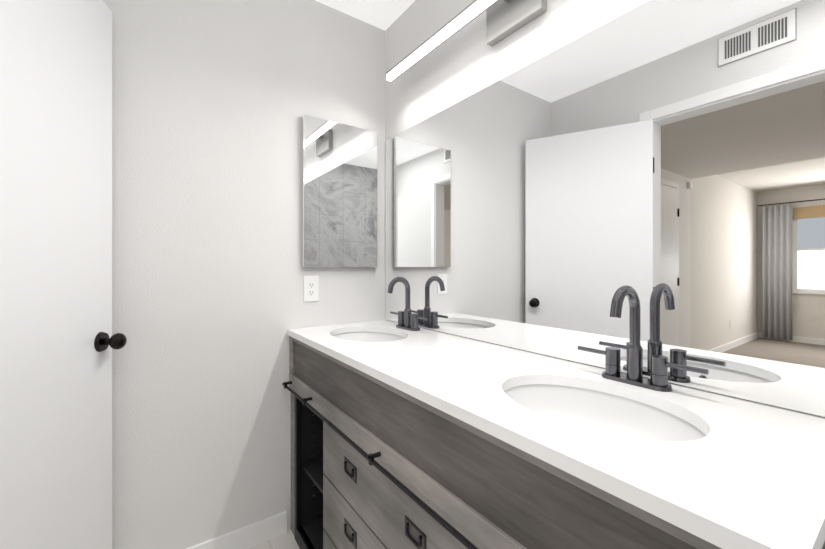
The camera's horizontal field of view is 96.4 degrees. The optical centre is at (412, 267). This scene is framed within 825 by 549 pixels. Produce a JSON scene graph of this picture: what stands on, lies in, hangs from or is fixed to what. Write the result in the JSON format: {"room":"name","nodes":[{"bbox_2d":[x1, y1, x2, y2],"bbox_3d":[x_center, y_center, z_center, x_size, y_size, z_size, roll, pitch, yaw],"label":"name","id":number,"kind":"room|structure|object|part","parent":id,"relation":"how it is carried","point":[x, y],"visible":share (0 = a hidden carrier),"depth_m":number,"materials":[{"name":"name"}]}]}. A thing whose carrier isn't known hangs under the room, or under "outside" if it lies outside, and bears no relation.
{"room":"bathroom","nodes":[
{"label":"bathroom","id":0,"kind":"room"},
{"bbox_2d":[102,0,384,548],"bbox_3d":[-0.828,-0.035,1.540,1.600,2.440,0.110,0,0,-35],"label":"wall","id":1,"kind":"structure","parent":0,"point":[213,101],"depth_m":1.50,"materials":[{"name":"white paint"}]},
{"bbox_2d":[186,511,286,548],"bbox_3d":[-0.960,1.140,1.371,0.970,0.090,0.012,0,0,-35],"label":"baseboard","id":2,"kind":"structure","parent":1,"relation":"attached to","point":[256,533],"depth_m":1.56,"materials":[{"name":"white paint"}]},
{"bbox_2d":[304,276,318,301],"bbox_3d":[-0.473,0.100,1.722,0.072,0.120,0.005,0,0,-35],"label":"electrical outlet plate","id":3,"kind":"object","parent":1,"relation":"attached to","point":[307,298],"visible":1,"depth_m":1.72,"materials":[{"name":"white plastic"}]},
{"bbox_2d":[308,281,314,295],"bbox_3d":[-0.471,0.100,1.719,0.034,0.068,0.002,0,0,-35],"label":"insert","id":4,"kind":"object","parent":3,"relation":"attached to","point":[311,290],"visible":1,"depth_m":1.72,"materials":[{"name":"white plastic"}]},
{"bbox_2d":[302,114,377,266],"bbox_3d":[-0.345,-0.347,1.799,0.388,0.695,0.028,0,0,-35],"label":"mirrored medicine cabinet","id":5,"kind":"object","parent":1,"relation":"attached to","point":[339,194],"visible":0.96,"depth_m":1.77,"materials":[{"name":"silver metal"}]},
{"bbox_2d":[248,529,299,548],"bbox_3d":[-0.026,1.215,0.510,1.710,0.060,2.720,0,0,-35],"label":"floor","id":6,"kind":"structure","parent":0,"point":[286,540],"depth_m":1.58,"materials":[{"name":"tile"}]},
{"bbox_2d":[282,277,824,548],"bbox_3d":[0.100,0.614,1.144,0.545,1.142,1.610,0,0,-35],"label":"bathroom vanity","id":7,"kind":"object","parent":6,"relation":"on","point":[407,432],"visible":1,"depth_m":0.78,"materials":[{"name":"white stone"}]},
{"bbox_3d":[-0.498,0.863,1.607,0.024,0.645,0.025,0,0,-35],"label":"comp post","id":8,"kind":"part","parent":7,"relation":"part of","materials":[{"name":"grey wood"}]},
{"bbox_3d":[-0.404,1.156,1.475,0.024,0.058,0.300,0,0,-35],"label":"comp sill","id":9,"kind":"part","parent":7,"relation":"part of","materials":[{"name":"black wood"}]},
{"bbox_3d":[-0.191,0.624,1.135,0.002,0.048,0.084,0,0,-35],"label":"pull plate","id":10,"kind":"part","parent":7,"relation":"part of","materials":[{"name":"grey metal"}]},
{"bbox_3d":[-0.191,0.819,1.135,0.002,0.048,0.084,0,0,-35],"label":"pull plate","id":11,"kind":"part","parent":7,"relation":"part of","materials":[{"name":"grey metal"}]},
{"bbox_3d":[-0.087,0.638,1.007,0.020,0.187,0.772,0,0,-35],"label":"drawer","id":12,"kind":"part","parent":7,"relation":"part of","materials":[{"name":"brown wood"}]},
{"bbox_3d":[-0.087,0.834,1.007,0.020,0.187,0.772,0,0,-35],"label":"drawer","id":13,"kind":"part","parent":7,"relation":"part of","materials":[{"name":"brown wood"}]},
{"bbox_3d":[-0.087,1.028,1.007,0.020,0.185,0.772,0,0,-35],"label":"drawer","id":14,"kind":"part","parent":7,"relation":"part of","materials":[{"name":"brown wood"}]},
{"bbox_2d":[387,277,428,330],"bbox_3d":[-0.055,0.161,1.656,0.134,0.236,0.288,0,0,-35],"label":"faucet","id":15,"kind":"object","parent":7,"relation":"on","point":[407,321],"depth_m":1.66,"materials":[{"name":"grey metal"}]},
{"bbox_3d":[0.006,0.624,0.858,0.002,0.048,0.084,0,0,-35],"label":"pull plate","id":16,"kind":"part","parent":7,"relation":"part of","materials":[{"name":"grey metal"}]},
{"bbox_3d":[-0.114,0.521,0.997,0.010,0.010,1.535,0,0,-35],"label":"rail rod","id":17,"kind":"part","parent":7,"relation":"part of","materials":[{"name":"grey metal"}]},
{"bbox_3d":[-0.084,0.401,1.019,0.005,0.156,1.517,0,0,-35],"label":"apron panel","id":18,"kind":"part","parent":7,"relation":"part of","materials":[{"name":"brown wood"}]},
{"bbox_2d":[577,285,708,391],"bbox_3d":[0.506,0.161,0.871,0.134,0.236,0.288,0,0,-35],"label":"faucet","id":19,"kind":"object","parent":7,"relation":"on","point":[612,378],"depth_m":0.88,"materials":[{"name":"grey metal"}]},
{"bbox_2d":[315,0,414,30],"bbox_3d":[-0.026,-1.285,0.510,1.710,0.060,2.720,0,0,-35],"label":"ceiling","id":20,"kind":"structure","parent":0,"point":[384,15],"depth_m":1.79,"materials":[{"name":"white paint"}]},
{"bbox_2d":[385,0,824,417],"bbox_3d":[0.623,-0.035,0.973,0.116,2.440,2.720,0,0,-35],"label":"mirror glass","id":21,"kind":"object","parent":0,"point":[665,159],"depth_m":0.97,"materials":[{"name":"clear"}]},
{"bbox_2d":[386,0,546,81],"bbox_3d":[0.314,-0.873,1.225,0.104,0.135,1.370,0,0,-35],"label":"sconce","id":22,"kind":"object","parent":21,"relation":"attached to","point":[505,18],"visible":0.96,"depth_m":1.30,"materials":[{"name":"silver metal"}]},
{"bbox_3d":[0.314,-0.910,1.225,0.045,0.020,0.040,0,0,-35],"label":"arm","id":23,"kind":"part","parent":22,"relation":"part of"},
{"bbox_3d":[0.344,-0.873,1.247,0.029,0.135,0.230,0,0,-35],"label":"mount plate","id":24,"kind":"part","parent":22,"relation":"part of","materials":[{"name":"silver metal"}]},
{"bbox_3d":[-1.206,-0.035,0.786,0.110,2.440,0.680,0,0,-35],"label":"wall","id":25,"kind":"structure","parent":0,"visible":0},
{"bbox_2d":[0,0,111,548],"bbox_3d":[-0.983,0.146,0.901,0.035,2.054,0.745,0,0,-10],"label":"door","id":26,"kind":"structure","parent":25,"relation":"in","point":[55,266],"depth_m":1.02,"materials":[{"name":"white"}]},
{"bbox_2d":[94,332,126,351],"bbox_3d":[-1.039,0.245,1.206,0.179,0.066,0.066,0,0,-10],"label":"door knob","id":27,"kind":"object","parent":26,"relation":"attached to","point":[103,341],"depth_m":1.20,"materials":[{"name":"brown metal"}]}
]}

